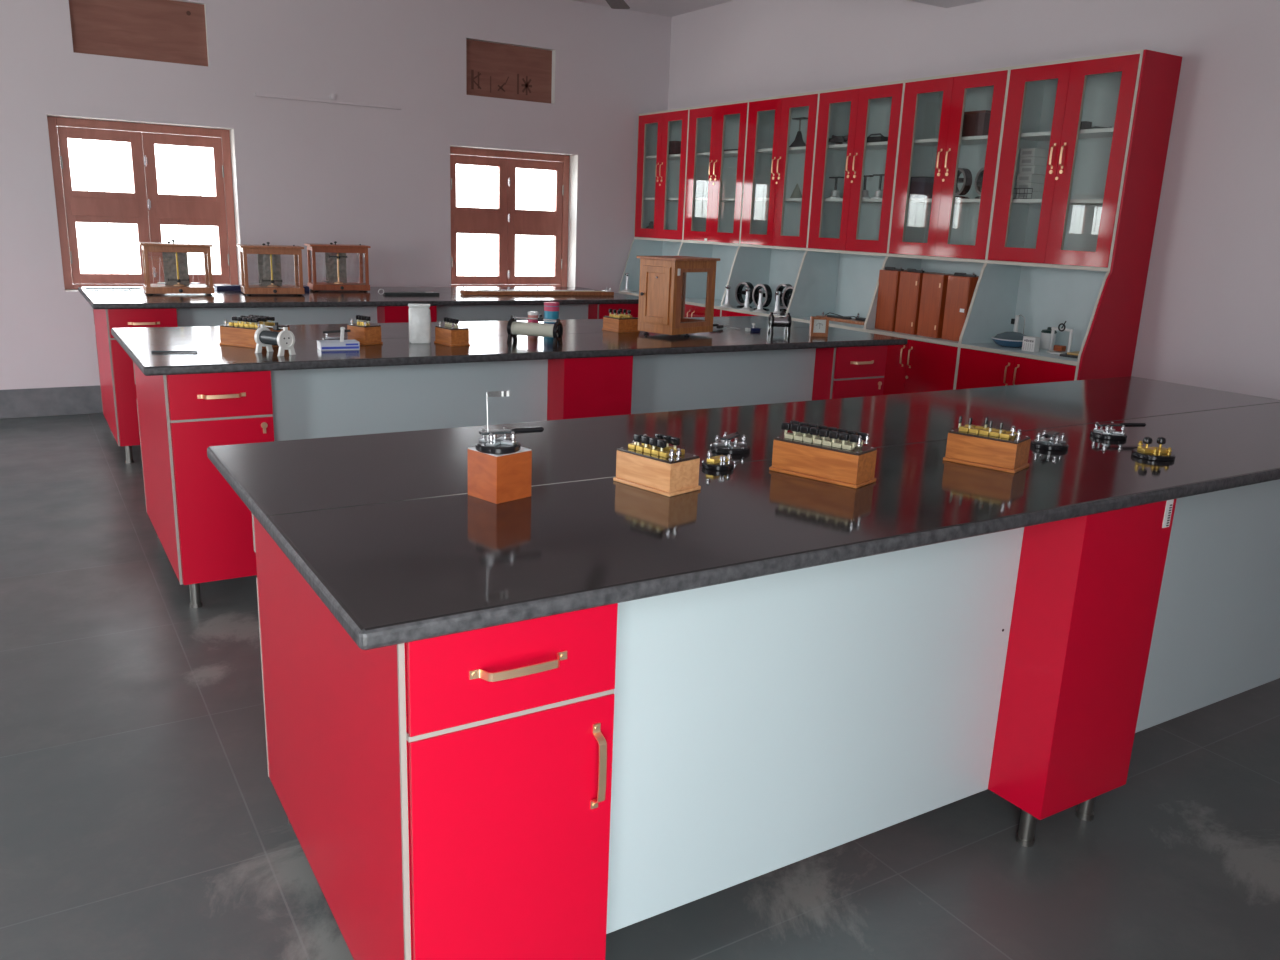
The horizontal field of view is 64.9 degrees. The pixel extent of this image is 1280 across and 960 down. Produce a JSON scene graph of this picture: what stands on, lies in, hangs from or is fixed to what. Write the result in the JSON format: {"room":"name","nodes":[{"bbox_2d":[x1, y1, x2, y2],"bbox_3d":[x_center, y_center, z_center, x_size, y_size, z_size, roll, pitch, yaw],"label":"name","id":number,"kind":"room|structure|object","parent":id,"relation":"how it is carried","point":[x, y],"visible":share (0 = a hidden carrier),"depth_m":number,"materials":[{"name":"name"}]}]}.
{"room":"science classroom","nodes":[
{"label":"science classroom","id":0,"kind":"room"},
{"bbox_2d":[0,0,671,389],"bbox_3d":[-4.189,-1.898,6.230,10.160,3.047,0.250,-7,17,-31],"label":"wall","id":1,"kind":"structure","parent":0,"point":[310,172],"depth_m":7.20,"materials":[{"name":"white paint"}]},
{"bbox_2d":[0,385,102,418],"bbox_3d":[-4.175,-0.483,6.478,10.160,0.187,0.014,-7,17,-31],"label":"baseboard","id":2,"kind":"structure","parent":1,"relation":"attached to","point":[55,401],"depth_m":6.64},
{"bbox_2d":[69,0,207,65],"bbox_3d":[-3.212,-2.902,6.470,0.790,0.385,0.013,-7,17,-31],"label":"plywood board","id":3,"kind":"object","parent":1,"relation":"attached to","point":[171,31],"visible":1,"depth_m":6.47,"materials":[{"name":"brown wood"}]},
{"bbox_2d":[47,116,238,288],"bbox_3d":[-3.350,-1.852,6.852,1.096,1.086,0.112,-7,17,-31],"label":"window","id":4,"kind":"structure","parent":1,"relation":"in","point":[146,208],"depth_m":6.78,"materials":[{"name":"red paint"}]},
{"bbox_2d":[57,126,153,283],"bbox_3d":[-3.552,-1.813,6.710,0.488,0.994,0.041,-7,17,-31],"label":"shutter","id":5,"kind":"object","parent":4,"relation":"attached to","point":[136,207],"depth_m":6.68,"materials":[{"name":"red paint"}]},
{"bbox_2d":[82,139,203,273],"bbox_3d":[-3.377,-1.864,6.895,1.096,1.086,0.005,-7,17,-31],"label":"grille","id":6,"kind":"object","parent":4,"relation":"attached to","point":[82,139],"depth_m":6.86,"materials":[{"name":"brown wood"}]},
{"bbox_2d":[142,132,229,283],"bbox_3d":[-3.131,-1.862,6.965,0.496,0.994,0.041,-7,17,-31],"label":"shutter","id":7,"kind":"object","parent":4,"relation":"attached to","point":[158,209],"depth_m":6.93,"materials":[{"name":"red paint"}]},
{"bbox_2d":[255,93,400,109],"bbox_3d":[-2.184,-2.697,7.111,1.020,0.066,0.024,-7,17,-31],"label":"batten","id":8,"kind":"object","parent":1,"relation":"attached to","point":[333,97],"visible":1,"depth_m":7.10,"materials":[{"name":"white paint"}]},
{"bbox_2d":[466,39,551,103],"bbox_3d":[-1.022,-3.161,7.815,0.745,0.400,0.014,-7,17,-31],"label":"plywood board","id":9,"kind":"object","parent":1,"relation":"attached to","point":[495,70],"visible":1,"depth_m":7.81,"materials":[{"name":"brown wood"}]},
{"bbox_2d":[450,147,569,286],"bbox_3d":[-1.092,-2.113,8.214,1.096,1.086,0.112,-7,17,-31],"label":"window","id":10,"kind":"structure","parent":1,"relation":"in","point":[506,221],"depth_m":8.21,"materials":[{"name":"red paint"}]},
{"bbox_2d":[450,154,507,283],"bbox_3d":[-1.294,-2.075,8.073,0.488,0.994,0.041,-7,17,-31],"label":"shutter","id":11,"kind":"object","parent":10,"relation":"attached to","point":[470,220],"depth_m":8.06,"materials":[{"name":"red paint"}]},
{"bbox_2d":[463,165,553,275],"bbox_3d":[-1.120,-2.126,8.258,1.096,1.086,0.005,-7,17,-31],"label":"grille","id":12,"kind":"object","parent":10,"relation":"attached to","point":[474,165],"depth_m":8.30,"materials":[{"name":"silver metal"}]},
{"bbox_2d":[507,158,562,283],"bbox_3d":[-0.873,-2.123,8.327,0.496,0.994,0.041,-7,17,-31],"label":"shutter","id":13,"kind":"object","parent":10,"relation":"attached to","point":[519,222],"depth_m":8.30,"materials":[{"name":"red paint"}]},
{"bbox_2d":[0,413,1279,959],"bbox_3d":[-2.095,0.582,3.236,10.160,0.100,8.000,-7,17,-31],"label":"floor","id":14,"kind":"structure","parent":0,"point":[142,816],"depth_m":2.39,"materials":[{"name":"grey stone"}]},
{"bbox_2d":[93,308,177,462],"bbox_3d":[-2.928,-0.618,5.872,0.340,0.844,1.037,-7,17,-31],"label":"base cabinet","id":15,"kind":"object","parent":14,"relation":"on","point":[116,369],"visible":0.48,"depth_m":5.43,"materials":[{"name":"red laminate"}]},
{"bbox_2d":[176,306,376,326],"bbox_3d":[-2.116,-0.664,5.965,1.147,0.738,0.016,-7,17,-31],"label":"panel","id":16,"kind":"object","parent":15,"relation":"attached to","point":[186,317],"visible":0.02,"depth_m":5.89,"materials":[{"name":"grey laminate"}]},
{"bbox_2d":[78,287,638,308],"bbox_3d":[-1.667,-1.209,6.606,3.480,0.030,1.184,-7,17,-31],"label":"countertop","id":17,"kind":"structure","parent":15,"relation":"on","point":[448,296],"depth_m":6.14,"materials":[{"name":"black stone"}]},
{"bbox_2d":[138,240,214,294],"bbox_3d":[-2.729,-1.257,5.940,0.383,0.313,0.235,-6,16,-28],"label":"case","id":18,"kind":"object","parent":17,"relation":"on","point":[175,260],"visible":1,"depth_m":5.93,"materials":[{"name":"brown wood"}]},
{"bbox_2d":[214,285,240,290],"bbox_3d":[-2.585,-1.220,6.387,0.200,0.030,0.100,-7,17,-31],"label":"case","id":19,"kind":"object","parent":17,"relation":"on","point":[216,287],"visible":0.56,"depth_m":6.33,"materials":[{"name":"blue plastic"}]},
{"bbox_2d":[237,242,304,294],"bbox_3d":[-2.257,-1.297,6.168,0.363,0.313,0.235,-5,16,-26],"label":"case","id":20,"kind":"object","parent":17,"relation":"on","point":[268,256],"visible":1,"depth_m":6.16,"materials":[{"name":"brown wood"}]},
{"bbox_2d":[304,241,370,291],"bbox_3d":[-1.989,-1.409,6.636,0.383,0.318,0.235,-5,16,-26],"label":"case","id":21,"kind":"object","parent":17,"relation":"on","point":[335,254],"visible":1,"depth_m":6.62,"materials":[{"name":"red wood"}]},
{"bbox_2d":[378,289,438,294],"bbox_3d":[-1.513,-1.227,6.557,0.400,0.041,0.090,-6,16,-28],"label":"bar","id":22,"kind":"object","parent":17,"relation":"on","point":[383,293],"visible":1,"depth_m":6.53,"materials":[{"name":"grey metal"}]},
{"bbox_2d":[460,286,613,295],"bbox_3d":[-0.698,-1.308,6.967,1.100,0.053,0.100,-5,16,-26],"label":"bridge","id":23,"kind":"object","parent":17,"relation":"on","point":[463,291],"visible":1,"depth_m":6.94,"materials":[{"name":"brown wood"}]},
{"bbox_2d":[133,361,273,607],"bbox_3d":[-1.703,-0.069,3.925,0.340,0.846,1.037,-7,17,-31],"label":"base cabinet","id":24,"kind":"object","parent":14,"relation":"on","point":[204,529],"visible":0.8,"depth_m":3.50,"materials":[{"name":"red laminate"}]},
{"bbox_2d":[271,359,547,440],"bbox_3d":[-0.891,-0.115,4.017,1.147,0.740,0.016,-7,17,-31],"label":"panel","id":25,"kind":"object","parent":24,"relation":"attached to","point":[328,402],"visible":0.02,"depth_m":3.93,"materials":[{"name":"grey laminate"}]},
{"bbox_2d":[111,316,906,375],"bbox_3d":[-0.442,-0.661,4.658,3.480,0.030,1.184,-7,17,-31],"label":"countertop","id":26,"kind":"structure","parent":24,"relation":"on","point":[581,338],"depth_m":4.17,"materials":[{"name":"black stone"}]},
{"bbox_2d":[219,315,289,348],"bbox_3d":[-1.489,-0.578,3.897,0.200,0.108,0.175,8,15,20],"label":"box","id":27,"kind":"object","parent":26,"relation":"on","point":[240,333],"visible":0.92,"depth_m":3.84,"materials":[{"name":"orange wood"}]},
{"bbox_2d":[254,322,295,355],"bbox_3d":[-1.335,-0.519,3.677,0.134,0.115,0.078,10,17,29],"label":"rheostat","id":28,"kind":"object","parent":26,"relation":"on","point":[285,339],"visible":1,"depth_m":3.66,"materials":[{"name":"grey plastic"}]},
{"bbox_2d":[317,327,359,349],"bbox_3d":[-1.162,-0.547,3.876,0.145,0.084,0.076,-5,16,-27],"label":"clear tray","id":29,"kind":"object","parent":26,"relation":"on","point":[341,344],"visible":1,"depth_m":3.86,"materials":[{"name":"grey plastic"}]},
{"bbox_2d":[347,315,382,344],"bbox_3d":[-1.112,-0.607,4.062,0.115,0.110,0.092,13,18,35],"label":"box","id":30,"kind":"object","parent":26,"relation":"on","point":[366,333],"visible":0.96,"depth_m":4.04,"materials":[{"name":"orange wood"}]},
{"bbox_2d":[408,304,430,342],"bbox_3d":[-0.907,-0.645,4.145,0.091,0.160,0.064,-2,15,-18],"label":"jar","id":31,"kind":"object","parent":26,"relation":"on","point":[419,314],"visible":1,"depth_m":4.12,"materials":[{"name":"white plastic"}]},
{"bbox_2d":[434,317,469,346],"bbox_3d":[-0.773,-0.611,4.138,0.092,0.106,0.134,-10,19,-40],"label":"box","id":32,"kind":"object","parent":26,"relation":"on","point":[452,335],"visible":1,"depth_m":4.11,"materials":[{"name":"orange wood"}]},
{"bbox_2d":[507,315,562,346],"bbox_3d":[-0.445,-0.639,4.264,0.224,0.124,0.087,7,15,17],"label":"rheostat","id":33,"kind":"object","parent":26,"relation":"on","point":[555,331],"visible":1,"depth_m":4.25,"materials":[{"name":"beige"}]},
{"bbox_2d":[544,302,559,337],"bbox_3d":[-0.398,-0.720,4.521,0.070,0.155,0.070,13,18,36],"label":"can","id":34,"kind":"object","parent":26,"relation":"on","point":[551,309],"visible":0.62,"depth_m":4.49,"materials":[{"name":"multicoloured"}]},
{"bbox_2d":[602,309,639,332],"bbox_3d":[-0.092,-0.776,4.895,0.130,0.102,0.140,-8,18,-36],"label":"box","id":35,"kind":"object","parent":26,"relation":"on","point":[620,323],"visible":0.96,"depth_m":4.86,"materials":[{"name":"orange wood"}]},
{"bbox_2d":[637,256,719,335],"bbox_3d":[0.172,-0.875,4.793,0.241,0.364,0.344,15,19,40],"label":"display case","id":36,"kind":"object","parent":26,"relation":"on","point":[662,283],"visible":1,"depth_m":4.70,"materials":[{"name":"brown wood"}]},
{"bbox_2d":[767,310,791,333],"bbox_3d":[0.703,-0.797,5.066,0.102,0.117,0.080,0,15,-8],"label":"rheostat","id":37,"kind":"object","parent":26,"relation":"on","point":[773,321],"visible":1,"depth_m":5.05,"materials":[{"name":"silver metal"}]},
{"bbox_2d":[809,316,828,336],"bbox_3d":[0.890,-0.763,5.005,0.088,0.096,0.036,1,15,-6],"label":"galvanometer","id":38,"kind":"object","parent":26,"relation":"on","point":[819,326],"visible":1,"depth_m":5.00,"materials":[{"name":"brown wood"}]},
{"bbox_2d":[377,306,436,322],"bbox_3d":[-1.673,-0.767,6.644,0.327,0.844,1.012,-7,17,-31],"label":"boxed column","id":39,"kind":"structure","parent":14,"relation":"on","point":[385,314],"depth_m":6.10,"materials":[{"name":"red laminate"}]},
{"bbox_2d":[252,514,617,959],"bbox_3d":[-0.452,0.491,1.955,0.340,0.840,1.037,-7,17,-31],"label":"base cabinet","id":40,"kind":"object","parent":14,"relation":"on","point":[446,797],"visible":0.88,"depth_m":1.55,"materials":[{"name":"red laminate"}]},
{"bbox_2d":[207,376,1279,649],"bbox_3d":[0.809,-0.097,2.689,3.480,0.030,1.184,-7,17,-31],"label":"countertop","id":41,"kind":"structure","parent":40,"relation":"on","point":[386,530],"depth_m":2.02,"materials":[{"name":"black stone"}]},
{"bbox_2d":[467,446,531,503],"bbox_3d":[-0.273,-0.015,1.955,0.088,0.094,0.088,15,19,40],"label":"box","id":42,"kind":"object","parent":41,"relation":"on","point":[494,478],"visible":0.83,"depth_m":1.92,"materials":[{"name":"orange wood"}]},
{"bbox_2d":[475,391,543,453],"bbox_3d":[-0.248,-0.116,1.931,0.136,0.114,0.086,-5,16,-27],"label":"switch","id":43,"kind":"object","parent":42,"relation":"on","point":[489,443],"visible":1,"depth_m":1.91,"materials":[{"name":"black"}]},
{"bbox_2d":[613,433,700,496],"bbox_3d":[0.036,-0.040,2.078,0.162,0.104,0.096,16,20,42],"label":"box","id":44,"kind":"object","parent":41,"relation":"on","point":[655,466],"visible":1,"depth_m":2.04,"materials":[{"name":"orange wood"}]},
{"bbox_2d":[702,451,733,470],"bbox_3d":[0.176,-0.048,2.261,0.072,0.040,0.072,-10,19,-40],"label":"key","id":45,"kind":"object","parent":41,"relation":"on","point":[721,462],"visible":1,"depth_m":2.24,"materials":[{"name":"black"}]},
{"bbox_2d":[710,432,749,454],"bbox_3d":[0.218,-0.091,2.435,0.096,0.039,0.096,10,16,27],"label":"switch","id":46,"kind":"object","parent":41,"relation":"on","point":[725,446],"visible":1,"depth_m":2.41,"materials":[{"name":"black"}]},
{"bbox_2d":[769,420,876,488],"bbox_3d":[0.404,-0.061,2.211,0.218,0.108,0.092,14,18,37],"label":"box","id":47,"kind":"object","parent":41,"relation":"on","point":[833,455],"visible":1,"depth_m":2.18,"materials":[{"name":"orange wood"}]},
{"bbox_2d":[943,416,1030,472],"bbox_3d":[0.828,-0.091,2.393,0.174,0.108,0.100,14,18,37],"label":"box","id":48,"kind":"object","parent":41,"relation":"on","point":[989,447],"visible":1,"depth_m":2.36,"materials":[{"name":"orange wood"}]},
{"bbox_2d":[1031,430,1068,450],"bbox_3d":[1.067,-0.105,2.620,0.092,0.039,0.092,13,18,37],"label":"switch","id":49,"kind":"object","parent":41,"relation":"on","point":[1043,442],"visible":1,"depth_m":2.60,"materials":[{"name":"black"}]},
{"bbox_2d":[1090,422,1145,439],"bbox_3d":[1.330,-0.139,2.792,0.159,0.039,0.094,-1,15,-12],"label":"switch","id":50,"kind":"object","parent":41,"relation":"on","point":[1108,433],"visible":1,"depth_m":2.77,"materials":[{"name":"black"}]},
{"bbox_2d":[1131,437,1174,460],"bbox_3d":[1.302,-0.083,2.547,0.100,0.051,0.100,1,14,-4],"label":"key","id":51,"kind":"object","parent":41,"relation":"on","point":[1160,453],"visible":1,"depth_m":2.53,"materials":[{"name":"black"}]},
{"bbox_2d":[606,527,1023,933],"bbox_3d":[0.360,0.445,2.047,1.147,0.734,0.017,-7,17,-31],"label":"panel","id":52,"kind":"object","parent":40,"relation":"attached to","point":[765,724],"visible":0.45,"depth_m":2.02,"materials":[{"name":"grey laminate"}]},
{"bbox_2d":[547,356,632,420],"bbox_3d":[-0.448,-0.218,4.697,0.327,0.846,1.012,-7,17,-31],"label":"boxed column","id":53,"kind":"structure","parent":14,"relation":"on","point":[595,386],"depth_m":4.20,"materials":[{"name":"red laminate"}]},
{"bbox_2d":[588,304,638,318],"bbox_3d":[-0.407,-0.910,7.394,0.340,0.844,1.037,-7,17,-31],"label":"base cabinet","id":54,"kind":"object","parent":14,"relation":"on","point":[595,311],"visible":0.05,"depth_m":6.88,"materials":[{"name":"red laminate"}]},
{"bbox_2d":[437,304,587,321],"bbox_3d":[-0.860,-0.810,6.722,1.147,0.738,0.016,-7,17,-31],"label":"panel","id":55,"kind":"object","parent":54,"relation":"attached to","point":[569,311],"visible":0.02,"depth_m":6.60,"materials":[{"name":"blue laminate"}]},
{"bbox_2d":[812,345,887,399],"bbox_3d":[0.818,-0.361,5.447,0.340,0.846,1.037,-7,17,-31],"label":"base cabinet","id":56,"kind":"object","parent":14,"relation":"on","point":[839,372],"visible":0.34,"depth_m":4.96,"materials":[{"name":"red laminate"}]},
{"bbox_2d":[631,348,815,413],"bbox_3d":[0.364,-0.261,4.775,1.147,0.740,0.016,-7,17,-31],"label":"panel","id":57,"kind":"object","parent":56,"relation":"attached to","point":[668,382],"visible":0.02,"depth_m":4.71,"materials":[{"name":"blue laminate"}]},
{"bbox_2d":[619,49,1181,394],"bbox_3d":[1.183,-1.443,6.846,0.455,2.248,4.522,-7,17,-31],"label":"cabinet","id":58,"kind":"object","parent":14,"relation":"on","point":[1078,254],"depth_m":5.84,"materials":[{"name":"red"}]},
{"bbox_2d":[645,154,679,159],"bbox_3d":[0.307,-2.645,8.246,0.252,0.018,0.731,-7,17,-31],"label":"shelf","id":59,"kind":"object","parent":58,"relation":"attached to","point":[647,156],"depth_m":8.33,"materials":[{"name":"white wood"}]},
{"bbox_2d":[669,141,680,154],"bbox_3d":[0.294,-2.697,8.198,0.166,0.105,0.206,-7,17,-31],"label":"box","id":60,"kind":"object","parent":58,"relation":"on","point":[674,146],"visible":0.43,"depth_m":8.10,"materials":[{"name":"brown wood"}]},
{"bbox_2d":[695,198,734,201],"bbox_3d":[0.687,-2.146,7.713,0.252,0.018,0.731,-7,17,-31],"label":"shelf","id":61,"kind":"object","parent":58,"relation":"attached to","point":[696,199],"depth_m":7.79,"materials":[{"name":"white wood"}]},
{"bbox_2d":[697,150,737,156],"bbox_3d":[0.700,-2.470,7.630,0.252,0.018,0.731,-7,17,-31],"label":"shelf","id":62,"kind":"object","parent":58,"relation":"attached to","point":[700,153],"depth_m":7.70,"materials":[{"name":"white wood"}]},
{"bbox_2d":[735,282,753,307],"bbox_3d":[0.774,-1.362,7.410,0.119,0.189,0.168,-7,17,-33],"label":"ring galvanometer","id":63,"kind":"object","parent":58,"relation":"on","point":[738,292],"visible":0.69,"depth_m":7.41,"materials":[{"name":"black metal"}]},
{"bbox_2d":[752,284,771,310],"bbox_3d":[0.880,-1.315,7.243,0.119,0.189,0.168,-7,17,-31],"label":"ring galvanometer","id":64,"kind":"object","parent":58,"relation":"on","point":[768,293],"visible":0.77,"depth_m":7.21,"materials":[{"name":"black"}]},
{"bbox_2d":[754,198,801,201],"bbox_3d":[1.079,-1.972,7.097,0.252,0.018,0.731,-7,17,-31],"label":"shelf","id":65,"kind":"object","parent":58,"relation":"attached to","point":[755,199],"depth_m":7.10,"materials":[{"name":"white wood"}]},
{"bbox_2d":[757,146,805,153],"bbox_3d":[1.092,-2.296,7.014,0.252,0.018,0.731,-7,17,-31],"label":"shelf","id":66,"kind":"object","parent":58,"relation":"attached to","point":[760,149],"depth_m":7.09,"materials":[{"name":"white wood"}]},
{"bbox_2d":[782,286,793,312],"bbox_3d":[1.071,-1.263,7.069,0.119,0.189,0.168,-7,17,-31],"label":"ring galvanometer","id":67,"kind":"object","parent":58,"relation":"on","point":[786,296],"visible":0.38,"depth_m":7.10,"materials":[{"name":"black metal"}]},
{"bbox_2d":[789,117,807,146],"bbox_3d":[1.094,-2.381,6.913,0.130,0.196,0.130,-7,17,-31],"label":"stand","id":68,"kind":"object","parent":58,"relation":"on","point":[798,142],"visible":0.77,"depth_m":6.90,"materials":[{"name":"grey metal"}]},
{"bbox_2d":[819,311,865,324],"bbox_3d":[1.370,-1.074,6.630,0.130,0.065,0.460,-8,17,-34],"label":"wooden tray","id":69,"kind":"object","parent":58,"relation":"on","point":[858,320],"visible":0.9,"depth_m":6.59,"materials":[{"name":"brown wood"}]},
{"bbox_2d":[824,198,881,202],"bbox_3d":[1.471,-1.798,6.481,0.252,0.018,0.731,-7,17,-31],"label":"shelf","id":70,"kind":"object","parent":58,"relation":"attached to","point":[826,200],"depth_m":6.51,"materials":[{"name":"white wood"}]},
{"bbox_2d":[828,141,887,150],"bbox_3d":[1.484,-2.122,6.397,0.252,0.018,0.731,-7,17,-31],"label":"shelf","id":71,"kind":"object","parent":58,"relation":"attached to","point":[871,146],"depth_m":6.48,"materials":[{"name":"white wood"}]},
{"bbox_2d":[875,270,906,331],"bbox_3d":[1.585,-1.103,6.186,0.203,0.360,0.165,-6,16,-28],"label":"wooden box","id":72,"kind":"object","parent":58,"relation":"on","point":[889,280],"visible":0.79,"depth_m":6.12,"materials":[{"name":"orange wood"}]},
{"bbox_2d":[895,271,944,334],"bbox_3d":[1.676,-1.063,6.042,0.206,0.360,0.165,-6,16,-28],"label":"wooden box","id":73,"kind":"object","parent":58,"relation":"on","point":[910,285],"visible":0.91,"depth_m":5.98,"materials":[{"name":"orange wood"}]},
{"bbox_2d":[909,176,933,198],"bbox_3d":[1.700,-1.758,6.068,0.124,0.128,0.154,-7,17,-31],"label":"box","id":74,"kind":"object","parent":58,"relation":"on","point":[921,187],"visible":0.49,"depth_m":6.01,"materials":[{"name":"grey"}]},
{"bbox_2d":[917,273,953,337],"bbox_3d":[1.770,-1.021,5.894,0.206,0.360,0.165,-6,16,-28],"label":"wooden box","id":75,"kind":"object","parent":58,"relation":"on","point":[934,285],"visible":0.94,"depth_m":5.83,"materials":[{"name":"orange wood"}]},
{"bbox_2d":[908,199,979,203],"bbox_3d":[1.863,-1.623,5.864,0.252,0.018,0.731,-7,17,-31],"label":"shelf","id":76,"kind":"object","parent":58,"relation":"attached to","point":[910,201],"depth_m":5.90,"materials":[{"name":"white wood"}]},
{"bbox_2d":[914,135,987,146],"bbox_3d":[1.876,-1.948,5.781,0.252,0.018,0.731,-7,17,-31],"label":"shelf","id":77,"kind":"object","parent":58,"relation":"attached to","point":[970,141],"depth_m":5.85,"materials":[{"name":"white wood"}]},
{"bbox_2d":[941,275,978,341],"bbox_3d":[1.869,-0.977,5.738,0.206,0.360,0.165,-6,16,-28],"label":"wooden box","id":78,"kind":"object","parent":58,"relation":"on","point":[960,289],"visible":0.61,"depth_m":5.68,"materials":[{"name":"orange wood"}]},
{"bbox_2d":[955,168,971,198],"bbox_3d":[1.846,-1.706,5.798,0.119,0.173,0.152,-3,15,-19],"label":"ring galvanometer","id":79,"kind":"object","parent":58,"relation":"on","point":[967,180],"visible":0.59,"depth_m":5.75,"materials":[{"name":"black"}]},
{"bbox_2d":[962,110,990,136],"bbox_3d":[1.901,-2.002,5.688,0.176,0.135,0.256,-7,17,-31],"label":"box","id":80,"kind":"object","parent":58,"relation":"on","point":[975,123],"visible":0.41,"depth_m":5.59,"materials":[{"name":"brown wood"}]},
{"bbox_2d":[975,167,983,198],"bbox_3d":[1.945,-1.662,5.642,0.119,0.173,0.152,-3,15,-19],"label":"ring galvanometer","id":81,"kind":"object","parent":58,"relation":"on","point":[979,177],"visible":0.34,"depth_m":5.68,"materials":[{"name":"black"}]},
{"bbox_2d":[991,332,1025,347],"bbox_3d":[2.046,-0.774,5.537,0.221,0.082,0.221,-7,17,-31],"label":"glass bowl","id":82,"kind":"object","parent":58,"relation":"on","point":[1005,339],"visible":0.74,"depth_m":5.47,"materials":[{"name":"blue"}]},
{"bbox_2d":[1016,191,1042,198],"bbox_3d":[2.123,-1.542,5.466,0.131,0.043,0.095,-6,17,-29],"label":"carton","id":83,"kind":"object","parent":58,"relation":"on","point":[1035,195],"visible":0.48,"depth_m":5.42,"materials":[{"name":"white cardboard"}]},
{"bbox_2d":[1016,183,1043,191],"bbox_3d":[2.122,-1.586,5.459,0.131,0.043,0.095,-6,17,-30],"label":"carton","id":84,"kind":"object","parent":83,"relation":"on","point":[1038,187],"visible":0.65,"depth_m":5.42,"materials":[{"name":"white cardboard"}]},
{"bbox_2d":[1016,174,1044,183],"bbox_3d":[2.121,-1.630,5.452,0.131,0.043,0.095,-7,17,-31],"label":"carton","id":85,"kind":"object","parent":84,"relation":"on","point":[1021,178],"visible":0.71,"depth_m":5.41,"materials":[{"name":"white cardboard"}]},
{"bbox_2d":[1019,165,1045,174],"bbox_3d":[2.128,-1.670,5.433,0.131,0.043,0.095,-7,17,-32],"label":"carton","id":86,"kind":"object","parent":85,"relation":"on","point":[1032,169],"visible":0.7,"depth_m":5.39,"materials":[{"name":"white cardboard"}]},
{"bbox_2d":[1019,157,1047,165],"bbox_3d":[2.127,-1.714,5.426,0.131,0.043,0.095,-6,17,-29],"label":"carton","id":87,"kind":"object","parent":86,"relation":"on","point":[1024,161],"visible":0.7,"depth_m":5.39,"materials":[{"name":"white cardboard"}]},
{"bbox_2d":[1019,148,1048,157],"bbox_3d":[2.126,-1.758,5.419,0.131,0.043,0.095,-6,17,-30],"label":"carton","id":88,"kind":"object","parent":87,"relation":"on","point":[1028,152],"visible":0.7,"depth_m":5.38,"materials":[{"name":"white cardboard"}]},
{"bbox_2d":[1022,336,1040,351],"bbox_3d":[2.082,-0.724,5.360,0.046,0.076,0.075,-7,17,-33],"label":"carton","id":89,"kind":"object","parent":58,"relation":"on","point":[1030,343],"visible":1,"depth_m":5.34,"materials":[{"name":"white cardboard"}]},
{"bbox_2d":[1039,327,1056,348],"bbox_3d":[2.233,-0.778,5.508,0.082,0.118,0.082,-7,17,-31],"label":"canister","id":90,"kind":"object","parent":58,"relation":"on","point":[1046,333],"visible":0.83,"depth_m":5.49,"materials":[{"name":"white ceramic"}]},
{"bbox_2d":[1012,199,1102,204],"bbox_3d":[2.255,-1.449,5.248,0.252,0.018,0.731,-7,17,-31],"label":"shelf","id":91,"kind":"object","parent":58,"relation":"attached to","point":[1014,201],"depth_m":5.27,"materials":[{"name":"white wood"}]},
{"bbox_2d":[1046,321,1073,353],"bbox_3d":[2.224,-0.756,5.314,0.128,0.171,0.128,-7,17,-31],"label":"stand","id":92,"kind":"object","parent":58,"relation":"on","point":[1058,349],"visible":0.91,"depth_m":5.31,"materials":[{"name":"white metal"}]},
{"bbox_2d":[1020,128,1113,140],"bbox_3d":[2.268,-1.773,5.165,0.252,0.018,0.731,-7,17,-31],"label":"shelf","id":93,"kind":"object","parent":58,"relation":"attached to","point":[1101,134],"depth_m":5.21,"materials":[{"name":"white wood"}]},
{"bbox_2d":[988,499,1176,846],"bbox_3d":[0.803,0.343,2.726,0.327,0.840,1.014,-7,17,-31],"label":"boxed column","id":94,"kind":"structure","parent":14,"relation":"on","point":[1088,587],"depth_m":2.29,"materials":[{"name":"red laminate"}]},
{"bbox_2d":[1135,479,1279,732],"bbox_3d":[1.616,0.300,2.805,1.147,0.734,0.016,-7,17,-31],"label":"panel","id":95,"kind":"object","parent":94,"relation":"attached to","point":[1216,635],"visible":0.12,"depth_m":2.79,"materials":[{"name":"blue laminate"}]},
{"bbox_2d":[572,0,733,16],"bbox_3d":[-1.987,-2.479,2.470,10.560,0.120,8.450,-7,17,-31],"label":"ceiling","id":96,"kind":"structure","parent":0,"point":[670,8],"depth_m":7.92,"materials":[{"name":"white paint"}]},
{"bbox_2d":[606,0,629,8],"bbox_3d":[-0.253,-2.809,5.160,1.081,0.446,1.131,-7,17,-31],"label":"ceiling fan","id":97,"kind":"object","parent":96,"relation":"hanging from","point":[614,4],"visible":1,"depth_m":5.80,"materials":[{"name":"brown paint"}]},
{"bbox_2d":[668,0,1279,399],"bbox_3d":[2.366,-1.458,5.529,0.200,3.047,8.450,-7,17,-31],"label":"wall","id":98,"kind":"structure","parent":0,"point":[1210,318],"depth_m":4.97,"materials":[{"name":"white paint"}]},
{"bbox_2d":[908,0,985,7],"bbox_3d":[-2.385,-2.421,3.141,10.160,0.356,0.440,-7,17,-31],"label":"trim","id":99,"kind":"structure","parent":98,"relation":"attached to","point":[940,3],"depth_m":5.83,"materials":[{"name":"white paint"}]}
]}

